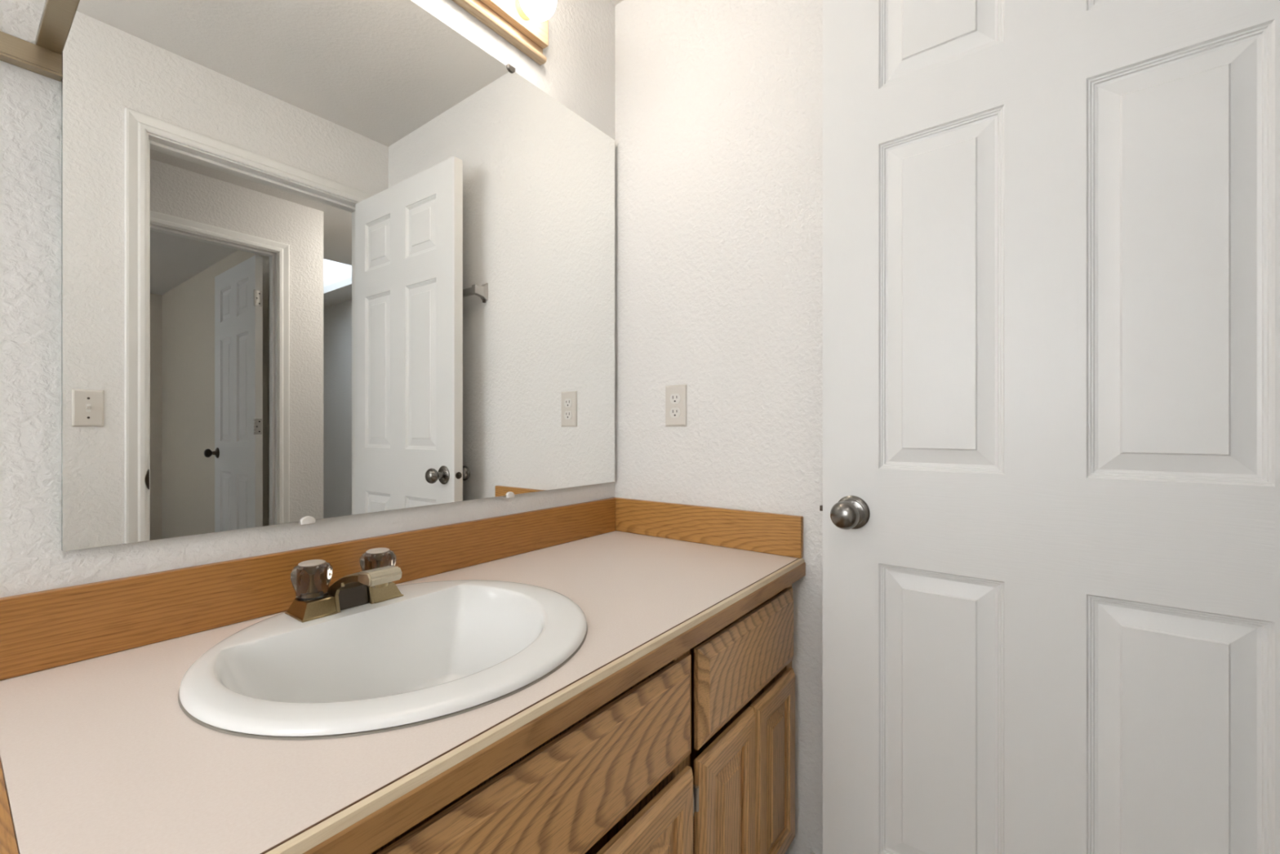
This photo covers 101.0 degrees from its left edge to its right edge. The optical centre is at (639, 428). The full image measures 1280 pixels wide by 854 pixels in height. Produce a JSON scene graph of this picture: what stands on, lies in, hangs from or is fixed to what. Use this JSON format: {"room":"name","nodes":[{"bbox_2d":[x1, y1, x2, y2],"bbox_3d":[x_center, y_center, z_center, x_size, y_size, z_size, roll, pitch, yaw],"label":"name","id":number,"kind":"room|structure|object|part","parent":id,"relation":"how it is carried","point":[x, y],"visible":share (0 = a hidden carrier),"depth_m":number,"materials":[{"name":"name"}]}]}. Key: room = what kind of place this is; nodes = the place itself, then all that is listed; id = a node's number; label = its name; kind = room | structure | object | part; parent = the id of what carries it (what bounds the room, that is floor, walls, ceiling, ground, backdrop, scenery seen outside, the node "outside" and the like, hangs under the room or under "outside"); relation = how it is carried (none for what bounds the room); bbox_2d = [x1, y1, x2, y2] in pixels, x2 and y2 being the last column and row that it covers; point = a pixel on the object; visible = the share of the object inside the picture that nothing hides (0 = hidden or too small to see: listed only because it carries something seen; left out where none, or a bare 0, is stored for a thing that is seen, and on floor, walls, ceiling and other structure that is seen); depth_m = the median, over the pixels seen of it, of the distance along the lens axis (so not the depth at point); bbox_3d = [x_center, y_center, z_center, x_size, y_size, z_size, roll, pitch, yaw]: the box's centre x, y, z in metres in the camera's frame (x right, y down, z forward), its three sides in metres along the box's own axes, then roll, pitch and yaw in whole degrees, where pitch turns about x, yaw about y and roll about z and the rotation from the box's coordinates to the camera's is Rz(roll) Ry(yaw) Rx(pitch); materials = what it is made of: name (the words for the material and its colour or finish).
{"room":"bathroom","nodes":[
{"label":"bathroom","id":0,"kind":"room"},
{"bbox_2d":[0,0,614,597],"bbox_3d":[-0.940,-0.108,0.530,0.100,2.352,2.950,0,0,37],"label":"wall","id":1,"kind":"structure","parent":0,"point":[578,71],"depth_m":0.69,"materials":[{"name":"white paint"}]},
{"bbox_2d":[0,0,79,81],"bbox_3d":[-0.820,-0.475,0.411,0.234,0.044,0.522,0,0,37],"label":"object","id":2,"kind":"object","parent":1,"relation":"attached to","point":[34,33],"visible":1,"depth_m":0.65,"materials":[{"name":"brown wood"}]},
{"bbox_3d":[-0.829,-0.490,0.417,0.212,0.005,0.476,0,0,37],"label":"glass panel","id":3,"kind":"part","parent":2,"relation":"part of","materials":[{"name":"white glass"}]},
{"bbox_3d":[-0.907,-0.469,0.476,0.016,0.030,0.522,0,0,37],"label":"rail","id":4,"kind":"part","parent":2,"relation":"part of","materials":[{"name":"brown wood"}]},
{"bbox_2d":[0,497,615,679],"bbox_3d":[-0.437,0.257,1.105,0.016,0.098,1.196,0,0,37],"label":"board","id":5,"kind":"object","parent":1,"relation":"attached to","point":[45,629],"visible":1,"depth_m":0.81,"materials":[{"name":"brown wood"}]},
{"bbox_2d":[61,0,614,551],"bbox_3d":[-0.416,-0.352,1.134,0.013,1.022,1.120,0,0,37],"label":"wall mirror","id":6,"kind":"object","parent":1,"relation":"attached to","point":[320,259],"visible":1,"depth_m":0.92,"materials":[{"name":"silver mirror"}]},
{"bbox_2d":[297,515,315,524],"bbox_3d":[-0.578,0.158,0.914,0.017,0.014,0.022,0,0,37],"label":"mirror clip","id":7,"kind":"object","parent":6,"relation":"attached to","point":[308,519],"visible":1,"depth_m":0.91,"materials":[{"name":"white plastic"}]},
{"bbox_2d":[502,491,514,497],"bbox_3d":[-0.315,0.158,1.266,0.017,0.014,0.022,0,0,37],"label":"mirror clip","id":8,"kind":"object","parent":6,"relation":"attached to","point":[510,494],"visible":1,"depth_m":1.26,"materials":[{"name":"white plastic"}]},
{"bbox_2d":[506,63,515,72],"bbox_3d":[-0.313,-0.862,1.268,0.017,0.014,0.022,0,0,37],"label":"mirror clip","id":9,"kind":"object","parent":6,"relation":"attached to","point":[511,68],"visible":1,"depth_m":1.26,"materials":[{"name":"silver metal"}]},
{"bbox_2d":[452,0,556,65],"bbox_3d":[-0.389,-1.013,1.076,0.127,0.156,0.613,0,0,37],"label":"vanity light","id":10,"kind":"object","parent":1,"relation":"attached to","point":[524,24],"visible":1,"depth_m":1.25,"materials":[{"name":"brown wood"}]},
{"bbox_2d":[515,0,556,22],"bbox_3d":[-0.244,-1.013,1.245,0.097,0.087,0.087,0,0,37],"label":"bulb","id":11,"kind":"object","parent":10,"relation":"attached to","point":[526,11],"depth_m":1.24,"materials":[{"name":"white glass"}]},
{"bbox_2d":[609,0,623,5],"bbox_3d":[1.762,-1.314,-0.717,5.920,0.060,4.190,0,0,37],"label":"ceiling","id":12,"kind":"structure","parent":0,"point":[615,2],"depth_m":1.59,"materials":[{"name":"white paint"}]},
{"bbox_2d":[614,0,822,853],"bbox_3d":[0.501,-0.108,1.232,1.365,2.352,0.100,0,0,37],"label":"wall","id":13,"kind":"structure","parent":0,"point":[718,104],"depth_m":1.37,"materials":[{"name":"white paint"}]},
{"bbox_2d":[665,384,686,426],"bbox_3d":[0.099,-0.064,1.466,0.070,0.115,0.007,0,0,37],"label":"power outlet","id":14,"kind":"object","parent":13,"relation":"attached to","point":[675,395],"visible":1,"depth_m":1.46,"materials":[{"name":"beige plastic"}]},
{"bbox_2d":[670,407,679,417],"bbox_3d":[0.097,-0.044,1.465,0.034,0.028,0.002,0,0,37],"label":"receptacle","id":15,"kind":"object","parent":14,"relation":"attached to","point":[674,411],"depth_m":1.46,"materials":[{"name":"beige plastic"}]},
{"bbox_2d":[670,393,679,404],"bbox_3d":[0.097,-0.083,1.465,0.034,0.028,0.002,0,0,37],"label":"receptacle","id":16,"kind":"object","parent":14,"relation":"attached to","point":[674,397],"depth_m":1.46,"materials":[{"name":"beige plastic"}]},
{"bbox_3d":[0.002,1.098,0.600,1.525,0.060,4.190,0,0,37],"label":"floor","id":17,"kind":"structure","parent":0,"visible":0},
{"bbox_2d":[370,584,795,853],"bbox_3d":[-0.203,0.708,0.953,0.570,0.721,1.186,0,0,37],"label":"vanity cabinet","id":18,"kind":"object","parent":17,"relation":"on","point":[696,756],"visible":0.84,"depth_m":0.83,"materials":[{"name":"brown wood"}]},
{"bbox_2d":[0,530,805,853],"bbox_3d":[-0.204,0.327,0.940,0.585,0.041,1.211,0,0,37],"label":"countertop","id":19,"kind":"structure","parent":18,"relation":"on","point":[101,754],"depth_m":0.52,"materials":[{"name":"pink laminate"}]},
{"bbox_3d":[-0.569,0.327,0.464,0.572,0.038,0.012,0,0,37],"label":"moulding","id":20,"kind":"part","parent":19,"relation":"part of","materials":[{"name":"brown wood"}]},
{"bbox_2d":[177,579,587,740],"bbox_3d":[-0.334,0.365,0.775,0.504,0.145,0.520,0,0,37],"label":"sink","id":21,"kind":"object","parent":19,"relation":"in","point":[436,649],"visible":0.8,"depth_m":0.77,"materials":[{"name":"white ceramic"}]},
{"bbox_2d":[284,547,403,622],"bbox_3d":[-0.449,0.252,0.849,0.162,0.081,0.166,0,0,37],"label":"faucet","id":22,"kind":"object","parent":21,"relation":"on","point":[310,580],"visible":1,"depth_m":0.83,"materials":[{"name":"gold metal"}]},
{"bbox_3d":[-0.520,0.241,0.837,0.057,0.053,0.057,0,0,-31],"label":"knob","id":23,"kind":"part","parent":22,"relation":"part of","materials":[{"name":"brown plastic"}]},
{"bbox_3d":[-0.487,0.280,0.878,0.066,0.024,0.159,0,0,37],"label":"plate","id":24,"kind":"part","parent":22,"relation":"part of","materials":[{"name":"gold metal"}]},
{"bbox_3d":[-0.462,0.256,0.859,0.122,0.071,0.062,0,0,37],"label":"spout","id":25,"kind":"part","parent":22,"relation":"part of","materials":[{"name":"gold metal"}]},
{"bbox_3d":[-0.458,0.241,0.921,0.057,0.053,0.057,0,0,14],"label":"knob","id":26,"kind":"part","parent":22,"relation":"part of","materials":[{"name":"brown plastic"}]},
{"bbox_3d":[0.025,0.332,0.769,0.013,0.031,1.211,0,0,37],"label":"edge moulding","id":27,"kind":"part","parent":19,"relation":"part of","materials":[{"name":"brown wood"}]},
{"bbox_2d":[613,497,803,558],"bbox_3d":[0.152,0.257,1.421,0.580,0.098,0.016,0,0,37],"label":"board","id":28,"kind":"object","parent":19,"relation":"on","point":[778,534],"visible":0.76,"depth_m":1.38,"materials":[{"name":"brown wood"}]},
{"bbox_3d":[-0.016,0.764,0.742,0.018,0.399,0.340,0,0,37],"label":"cabinet door","id":29,"kind":"part","parent":18,"relation":"part of","materials":[{"name":"brown wood"}]},
{"bbox_3d":[-0.016,0.764,0.742,0.016,0.307,0.248,0,0,37],"label":"panel","id":30,"kind":"part","parent":18,"relation":"part of","materials":[{"name":"brown wood"}]},
{"bbox_3d":[0.165,0.765,0.984,0.018,0.397,0.217,0,0,37],"label":"cabinet door","id":31,"kind":"part","parent":18,"relation":"part of","materials":[{"name":"brown wood"}]},
{"bbox_3d":[-0.004,0.663,0.804,0.036,0.631,1.186,0,0,37],"label":"frame","id":32,"kind":"part","parent":18,"relation":"part of","materials":[{"name":"brown wood"}]},
{"bbox_3d":[0.165,0.765,0.984,0.016,0.305,0.125,0,0,37],"label":"panel","id":33,"kind":"part","parent":18,"relation":"part of","materials":[{"name":"brown wood"}]},
{"bbox_3d":[0.231,0.462,1.072,0.018,0.171,0.437,0,0,37],"label":"drawer","id":34,"kind":"part","parent":18,"relation":"part of","materials":[{"name":"brown wood"}]},
{"bbox_3d":[0.297,0.765,1.160,0.018,0.397,0.217,0,0,37],"label":"cabinet door","id":35,"kind":"part","parent":18,"relation":"part of","materials":[{"name":"brown wood"}]},
{"bbox_3d":[0.297,0.765,1.160,0.016,0.305,0.125,0,0,37],"label":"panel","id":36,"kind":"part","parent":18,"relation":"part of","materials":[{"name":"brown wood"}]},
{"bbox_3d":[0.611,-0.108,0.145,0.115,2.352,4.190,0,0,37],"label":"wall","id":37,"kind":"structure","parent":0,"visible":0},
{"bbox_2d":[819,0,1279,853],"bbox_3d":[0.666,0.042,0.897,0.719,2.028,0.172,0,0,38],"label":"door","id":38,"kind":"structure","parent":37,"relation":"in","point":[1051,507],"depth_m":0.86,"materials":[{"name":"white paint"}]},
{"bbox_3d":[0.398,0.168,1.025,0.055,0.055,0.040,0,0,38],"label":"knob","id":39,"kind":"part","parent":38,"relation":"part of","materials":[{"name":"silver metal"}]},
{"bbox_3d":[0.558,-0.766,0.983,0.203,0.203,0.035,0,0,38],"label":"panel","id":40,"kind":"part","parent":38,"relation":"part of","materials":[{"name":"white paint"}]},
{"bbox_3d":[0.558,-0.239,0.983,0.203,0.636,0.035,0,0,38],"label":"panel","id":41,"kind":"part","parent":38,"relation":"part of","materials":[{"name":"white paint"}]},
{"bbox_3d":[0.558,0.548,0.983,0.203,0.570,0.035,0,0,38],"label":"panel","id":42,"kind":"part","parent":38,"relation":"part of","materials":[{"name":"white paint"}]},
{"bbox_3d":[0.798,-0.766,0.792,0.196,0.203,0.035,0,0,38],"label":"panel","id":43,"kind":"part","parent":38,"relation":"part of","materials":[{"name":"white paint"}]},
{"bbox_3d":[0.798,-0.239,0.792,0.196,0.636,0.035,0,0,38],"label":"panel","id":44,"kind":"part","parent":38,"relation":"part of","materials":[{"name":"white paint"}]},
{"bbox_3d":[0.798,0.548,0.792,0.196,0.570,0.035,0,0,38],"label":"panel","id":45,"kind":"part","parent":38,"relation":"part of","materials":[{"name":"white paint"}]}
]}

